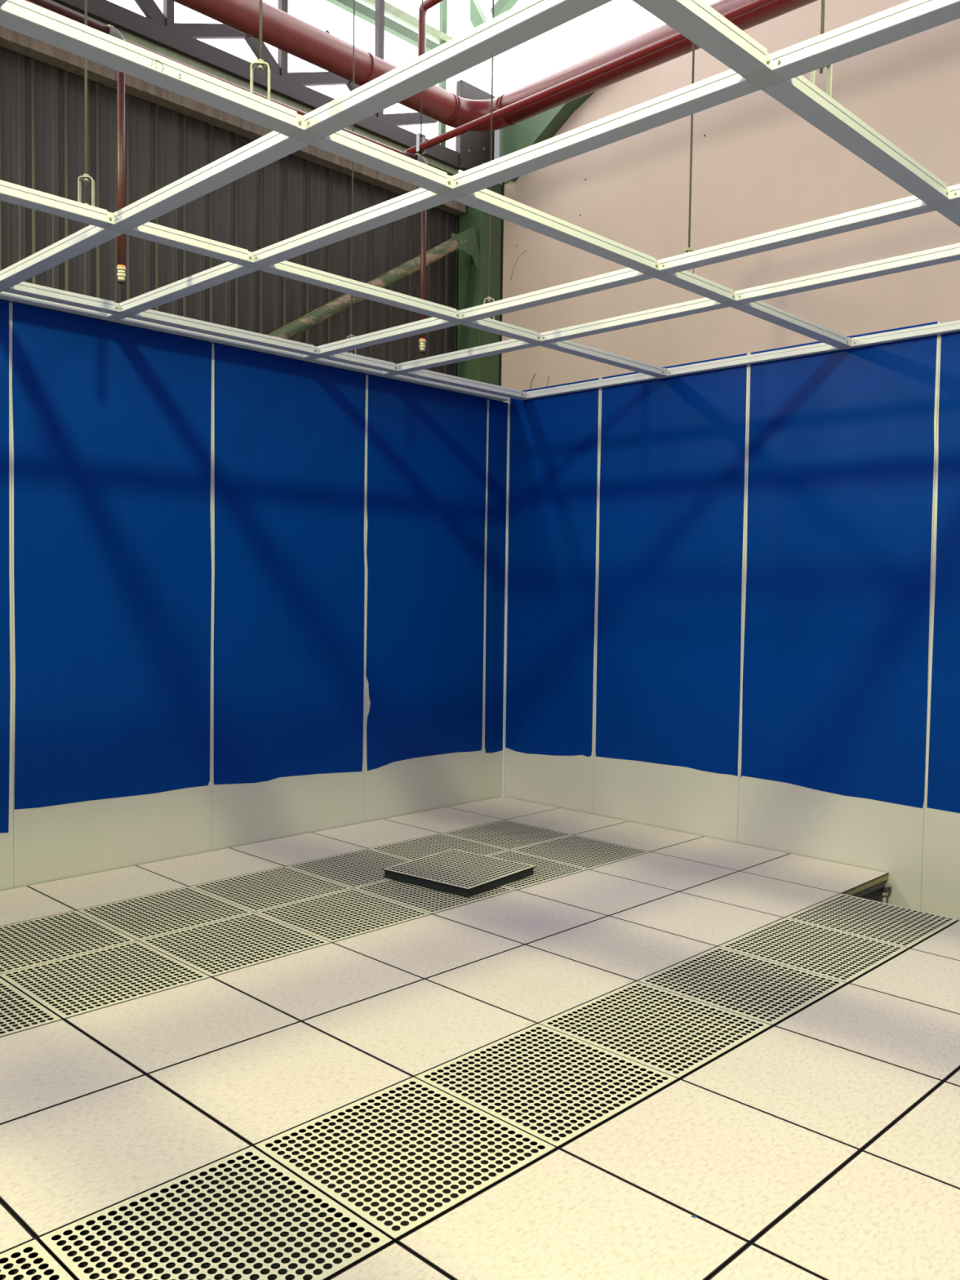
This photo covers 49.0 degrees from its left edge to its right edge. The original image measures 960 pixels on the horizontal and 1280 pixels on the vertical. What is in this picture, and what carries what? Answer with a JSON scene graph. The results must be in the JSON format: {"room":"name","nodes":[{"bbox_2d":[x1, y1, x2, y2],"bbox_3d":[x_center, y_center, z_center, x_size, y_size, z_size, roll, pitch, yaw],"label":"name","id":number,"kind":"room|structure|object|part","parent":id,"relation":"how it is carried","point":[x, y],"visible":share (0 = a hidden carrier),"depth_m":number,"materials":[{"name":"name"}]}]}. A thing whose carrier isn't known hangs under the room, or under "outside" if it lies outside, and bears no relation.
{"room":"unfinished clean room","nodes":[
{"label":"unfinished clean room","id":0,"kind":"room"},
{"bbox_2d":[28,0,125,284],"bbox_3d":[-2.205,-2.207,4.273,1.630,1.158,0.070,-2,4,-44],"label":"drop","id":1,"kind":"object","parent":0,"point":[109,29],"visible":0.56,"depth_m":4.80,"materials":[{"name":"red paint"}]},
{"bbox_2d":[25,0,403,154],"bbox_3d":[-2.820,-2.731,3.700,0.033,0.063,6.840,3,4,44],"label":"pipe","id":2,"kind":"object","parent":1,"relation":"attached to","point":[299,112],"visible":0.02,"depth_m":5.36,"materials":[{"name":"red metal"}]},
{"bbox_2d":[402,151,427,353],"bbox_3d":[-0.377,-2.251,6.115,0.167,1.132,0.076,0,3,-26],"label":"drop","id":3,"kind":"object","parent":2,"relation":"attached to","point":[417,157],"visible":0.64,"depth_m":6.14,"materials":[{"name":"red paint"}]},
{"bbox_2d":[0,46,458,376],"bbox_3d":[-4.490,-1.196,5.232,0.028,5.720,13.628,3,4,44],"label":"wall","id":4,"kind":"structure","parent":0,"point":[42,104],"depth_m":7.61,"materials":[{"name":"grey metal"}]},
{"bbox_2d":[0,25,466,216],"bbox_3d":[-4.664,-3.750,4.799,0.114,0.185,12.880,3,4,44],"label":"fascia beam","id":5,"kind":"structure","parent":4,"relation":"attached to","point":[10,39],"depth_m":7.41,"materials":[{"name":"metal"}]},
{"bbox_2d":[107,0,479,173],"bbox_3d":[-4.581,-5.502,4.992,0.090,2.900,13.350,3,4,44],"label":"window","id":6,"kind":"structure","parent":4,"relation":"in","point":[447,20],"depth_m":8.83,"materials":[{"name":"white glass"}]},
{"bbox_3d":[-4.733,-5.067,4.840,0.060,0.080,12.900,3,4,44],"label":"rail","id":7,"kind":"part","parent":6,"relation":"part of","materials":[{"name":"green metal"}]},
{"bbox_3d":[-0.656,-5.327,9.001,0.060,0.060,1.240,3,4,44],"label":"rail","id":8,"kind":"part","parent":6,"relation":"part of","materials":[{"name":"green metal"}]},
{"bbox_2d":[470,0,487,27],"bbox_3d":[-0.132,-5.962,9.700,0.596,0.934,0.080,3,4,44],"label":"brace","id":9,"kind":"object","parent":6,"relation":"attached to","point":[477,17],"visible":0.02,"depth_m":9.57,"materials":[{"name":"green metal"}]},
{"bbox_2d":[0,299,507,890],"bbox_3d":[-2.622,-0.024,5.101,0.051,3.322,7.997,3,4,44],"label":"wall","id":10,"kind":"structure","parent":0,"point":[246,597],"depth_m":6.20,"materials":[{"name":"blue"}]},
{"bbox_3d":[-2.785,-0.016,4.935,0.050,3.315,1.143,3,4,44],"label":"wall panel","id":11,"kind":"part","parent":10,"relation":"part of","materials":[{"name":"white paint"}]},
{"bbox_3d":[-1.984,-0.041,5.754,0.050,3.315,1.144,3,4,44],"label":"wall panel","id":12,"kind":"part","parent":10,"relation":"part of","materials":[{"name":"white paint"}]},
{"bbox_2d":[0,291,509,401],"bbox_3d":[-2.282,-1.716,5.306,0.114,0.040,7.044,3,4,44],"label":"trim","id":13,"kind":"structure","parent":10,"relation":"attached to","point":[11,297],"depth_m":6.08,"materials":[{"name":"grey metal"}]},
{"bbox_3d":[-1.181,-0.067,6.574,0.050,3.315,1.148,3,4,44],"label":"wall panel","id":14,"kind":"part","parent":10,"relation":"part of","materials":[{"name":"white paint"}]},
{"bbox_3d":[-0.380,-0.093,7.394,0.050,3.315,1.140,3,4,44],"label":"wall panel","id":15,"kind":"part","parent":10,"relation":"part of","materials":[{"name":"white paint"}]},
{"bbox_3d":[0.096,-0.108,7.881,0.050,3.315,0.219,3,4,44],"label":"wall panel","id":16,"kind":"part","parent":10,"relation":"part of","materials":[{"name":"white paint"}]},
{"bbox_2d":[502,403,510,796],"bbox_3d":[0.193,-0.139,7.930,0.013,3.255,0.013,3,4,44],"label":"trim","id":17,"kind":"structure","parent":10,"relation":"attached to","point":[508,404],"depth_m":7.92,"materials":[{"name":"grey metal"}]},
{"bbox_2d":[0,796,959,1279],"bbox_3d":[-0.004,1.364,4.404,4.770,0.036,5.389,3,4,44],"label":"floor","id":18,"kind":"structure","parent":0,"point":[242,1215],"depth_m":3.44,"materials":[{"name":"tile"}]},
{"bbox_2d":[0,1248,59,1279],"bbox_3d":[-1.047,1.454,2.072,0.587,0.031,0.586,3,4,44],"label":"tile","id":19,"kind":"object","parent":18,"relation":"on","point":[15,1264],"depth_m":2.41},
{"bbox_2d":[382,848,536,897],"bbox_3d":[-0.110,1.260,5.721,0.594,0.048,0.596,3,3,38],"label":"tile","id":20,"kind":"object","parent":18,"relation":"on","point":[464,873],"depth_m":5.66,"materials":[{"name":"metal"}]},
{"bbox_2d":[171,0,817,131],"bbox_3d":[0.189,-4.026,1.693,9.602,0.804,9.237,3,4,44],"label":"pipe","id":21,"kind":"object","parent":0,"point":[282,30],"visible":0.79,"depth_m":7.12,"materials":[{"name":"metal"}]},
{"bbox_2d":[416,0,426,154],"bbox_3d":[-0.333,-3.973,6.146,0.024,2.210,0.052,3,4,44],"label":"hanger","id":22,"kind":"object","parent":21,"relation":"hanging from","point":[418,135],"visible":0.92,"depth_m":6.18,"materials":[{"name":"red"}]},
{"bbox_3d":[-0.332,-4.018,6.144,0.007,2.120,0.007,0,3,-23],"label":"threaded rod","id":23,"kind":"part","parent":22,"relation":"part of","materials":[{"name":"grey metal"}]},
{"bbox_2d":[404,0,777,154],"bbox_3d":[2.417,-2.710,3.480,8.024,0.159,0.065,3,4,44],"label":"pipe","id":24,"kind":"object","parent":22,"relation":"hanging from","point":[748,6],"visible":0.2,"depth_m":5.34,"materials":[{"name":"red metal"}]},
{"bbox_2d":[501,0,959,403],"bbox_3d":[3.873,-1.432,6.036,10.185,6.350,0.160,3,4,44],"label":"wall","id":25,"kind":"structure","parent":0,"point":[759,167],"depth_m":7.75,"materials":[{"name":"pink paint"}]},
{"bbox_2d":[498,182,504,386],"bbox_3d":[0.218,-1.627,9.600,0.029,6.320,0.168,3,4,44],"label":"trim","id":26,"kind":"structure","parent":25,"relation":"attached to","point":[503,183],"depth_m":9.46,"materials":[{"name":"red metal"}]},
{"bbox_2d":[479,0,718,97],"bbox_3d":[3.798,-5.751,6.002,10.600,2.260,0.020,3,4,44],"label":"window","id":27,"kind":"structure","parent":25,"relation":"in","point":[614,23],"depth_m":9.02,"materials":[{"name":"white glass"}]},
{"bbox_2d":[490,0,518,17],"bbox_3d":[0.532,-5.837,9.027,1.149,0.648,0.080,3,4,44],"label":"brace","id":28,"kind":"object","parent":27,"relation":"attached to","point":[500,6],"visible":0.6,"depth_m":9.32,"materials":[{"name":"green metal"}]},
{"bbox_2d":[503,320,959,920],"bbox_3d":[2.963,0.009,5.271,7.697,3.396,0.051,3,4,44],"label":"wall","id":29,"kind":"structure","parent":0,"point":[733,593],"depth_m":6.48,"materials":[{"name":"blue"}]},
{"bbox_2d":[0,0,959,399],"bbox_3d":[-0.034,-1.622,3.856,5.132,0.047,6.108,3,4,44],"label":"grid","id":30,"kind":"object","parent":29,"relation":"attached to","point":[779,74],"visible":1,"depth_m":3.83,"materials":[{"name":"grey metal"}]},
{"bbox_2d":[77,0,94,206],"bbox_3d":[-1.502,-3.468,4.003,0.056,3.588,0.028,1,3,-4],"label":"rod","id":31,"kind":"object","parent":30,"relation":"attached to","point":[85,177],"visible":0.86,"depth_m":4.07,"materials":[{"name":"metal"}]},
{"bbox_3d":[-1.502,-3.511,4.001,0.009,3.503,0.010,1,3,-4],"label":"threaded rod","id":32,"kind":"part","parent":31,"relation":"part of","materials":[{"name":"grey metal"}]},
{"bbox_2d":[250,0,270,100],"bbox_3d":[-0.640,-3.416,3.106,0.056,3.588,0.028,1,3,-4],"label":"rod","id":33,"kind":"object","parent":30,"relation":"attached to","point":[260,64],"visible":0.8,"depth_m":3.17,"materials":[{"name":"metal"}]},
{"bbox_3d":[-0.639,-3.459,3.104,0.009,3.503,0.010,1,3,-4],"label":"threaded rod","id":34,"kind":"part","parent":33,"relation":"part of","materials":[{"name":"grey metal"}]},
{"bbox_2d":[346,0,355,354],"bbox_3d":[-0.778,-3.570,6.489,0.056,3.588,0.028,1,3,-4],"label":"rod","id":35,"kind":"object","parent":30,"relation":"attached to","point":[351,335],"visible":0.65,"depth_m":6.52,"materials":[{"name":"metal"}]},
{"bbox_3d":[-0.778,-3.612,6.487,0.009,3.503,0.010,1,3,-4],"label":"threaded rod","id":36,"kind":"part","parent":35,"relation":"part of","materials":[{"name":"grey metal"}]},
{"bbox_2d":[484,0,494,319],"bbox_3d":[0.073,-3.519,5.613,0.056,3.588,0.028,1,3,-4],"label":"rod","id":37,"kind":"object","parent":30,"relation":"attached to","point":[488,299],"visible":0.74,"depth_m":5.65,"materials":[{"name":"metal"}]},
{"bbox_3d":[0.073,-3.561,5.612,0.009,3.503,0.010,1,3,-4],"label":"threaded rod","id":38,"kind":"part","parent":37,"relation":"part of","materials":[{"name":"grey metal"}]},
{"bbox_2d":[682,42,695,274],"bbox_3d":[0.985,-3.468,4.767,0.056,3.588,0.028,1,3,-4],"label":"rod","id":39,"kind":"object","parent":30,"relation":"attached to","point":[688,249],"visible":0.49,"depth_m":4.82,"materials":[{"name":"metal"}]},
{"bbox_3d":[0.986,-3.511,4.765,0.009,3.503,0.010,1,3,-4],"label":"threaded rod","id":40,"kind":"part","parent":39,"relation":"part of","materials":[{"name":"grey metal"}]},
{"bbox_2d":[809,0,832,97],"bbox_3d":[1.036,-3.390,3.048,0.056,3.588,0.028,1,3,-4],"label":"rod","id":41,"kind":"object","parent":30,"relation":"attached to","point":[829,68],"visible":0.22,"depth_m":3.12,"materials":[{"name":"metal"}]},
{"bbox_3d":[1.037,-3.433,3.046,0.009,3.503,0.010,1,3,-4],"label":"threaded rod","id":42,"kind":"part","parent":41,"relation":"part of","materials":[{"name":"grey metal"}]},
{"bbox_3d":[0.519,-0.133,7.657,0.860,3.396,0.050,3,4,44],"label":"wall panel","id":43,"kind":"part","parent":29,"relation":"part of","materials":[{"name":"white paint"}]},
{"bbox_3d":[1.238,-0.091,6.956,1.146,3.396,0.050,3,4,44],"label":"wall panel","id":44,"kind":"part","parent":29,"relation":"part of","materials":[{"name":"blue paint"}]},
{"bbox_3d":[2.058,-0.044,6.154,1.146,3.396,0.050,3,4,44],"label":"wall panel","id":45,"kind":"part","parent":29,"relation":"part of","materials":[{"name":"blue paint"}]},
{"bbox_3d":[2.879,0.027,5.354,1.146,3.350,0.050,3,4,44],"label":"wall panel","id":46,"kind":"part","parent":29,"relation":"part of","materials":[{"name":"blue paint"}]},
{"bbox_3d":[0.081,1.791,3.214,7.800,0.060,8.200,3,4,44],"label":"floor","id":47,"kind":"structure","parent":0,"visible":0},
{"bbox_2d":[880,883,892,903],"bbox_3d":[2.262,1.519,5.892,0.100,0.302,0.100,3,4,44],"label":"pedestal","id":48,"kind":"object","parent":47,"relation":"on","point":[884,893],"visible":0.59,"depth_m":5.88,"materials":[{"name":"metal"}]},
{"bbox_2d":[851,881,884,897],"bbox_3d":[2.074,1.364,5.692,0.030,0.020,0.488,3,4,44],"label":"stringer","id":49,"kind":"object","parent":48,"relation":"on","point":[882,884],"visible":0.58,"depth_m":5.72,"materials":[{"name":"grey metal"}]},
{"bbox_3d":[2.262,1.525,5.893,0.024,0.279,0.024,3,4,44],"label":"post","id":50,"kind":"part","parent":48,"relation":"part of","materials":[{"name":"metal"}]},
{"bbox_3d":[-0.554,2.008,-0.146,13.600,0.070,15.300,3,4,44],"label":"floor","id":51,"kind":"structure","parent":0,"visible":0},
{"bbox_2d":[454,79,502,385],"bbox_3d":[-0.139,-1.639,9.423,0.302,6.350,0.579,3,4,44],"label":"steel column","id":52,"kind":"structure","parent":51,"relation":"on","point":[473,148],"depth_m":9.34,"materials":[{"name":"green metal"}]},
{"bbox_2d":[51,0,462,169],"bbox_3d":[-4.565,-4.710,4.557,0.145,1.622,12.515,3,4,44],"label":"truss","id":53,"kind":"object","parent":52,"relation":"attached to","point":[158,28],"visible":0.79,"depth_m":7.56,"materials":[{"name":"grey metal"}]},
{"bbox_3d":[-2.099,-4.865,7.098,0.050,1.472,0.056,3,4,44],"label":"post","id":54,"kind":"part","parent":53,"relation":"part of","materials":[{"name":"grey metal"}]},
{"bbox_2d":[57,3,458,176],"bbox_3d":[-4.649,-3.874,4.593,0.164,0.050,12.610,3,4,44],"label":"beam","id":55,"kind":"structure","parent":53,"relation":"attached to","point":[451,171],"depth_m":7.50,"materials":[{"name":"metal"}]},
{"bbox_3d":[-1.451,-4.886,7.761,0.050,1.472,0.056,3,4,44],"label":"post","id":56,"kind":"part","parent":53,"relation":"part of","materials":[{"name":"grey metal"}]},
{"bbox_3d":[-0.803,-4.907,8.424,0.050,1.472,0.056,3,4,44],"label":"post","id":57,"kind":"part","parent":53,"relation":"part of","materials":[{"name":"grey metal"}]},
{"bbox_2d":[267,232,466,339],"bbox_3d":[-1.366,-2.351,7.991,0.104,2.214,3.448,3,4,44],"label":"brace","id":58,"kind":"object","parent":52,"relation":"attached to","point":[335,306],"visible":0.47,"depth_m":8.43,"materials":[{"name":"green metal"}]},
{"bbox_3d":[-0.183,-3.432,9.087,0.010,0.120,0.180,3,4,44],"label":"plate","id":59,"kind":"part","parent":58,"relation":"part of","materials":[{"name":"green metal"}]},
{"bbox_3d":[-0.117,-3.424,9.170,0.010,0.394,0.328,3,4,44],"label":"gusset plate","id":60,"kind":"part","parent":52,"relation":"part of","materials":[{"name":"green metal"}]},
{"bbox_3d":[-0.040,-4.441,9.196,0.062,0.730,0.420,3,4,44],"label":"head plate","id":61,"kind":"part","parent":52,"relation":"part of","materials":[{"name":"grey metal"}]},
{"bbox_3d":[0.069,-1.263,9.458,0.012,5.600,0.235,3,4,44],"label":"plate","id":62,"kind":"part","parent":52,"relation":"part of","materials":[{"name":"green metal"}]},
{"bbox_2d":[499,91,595,182],"bbox_3d":[0.734,-4.406,8.816,1.569,0.745,0.138,3,4,44],"label":"bracket","id":63,"kind":"object","parent":52,"relation":"attached to","point":[542,126],"visible":0.3,"depth_m":9.05,"materials":[{"name":"green metal"}]}
]}

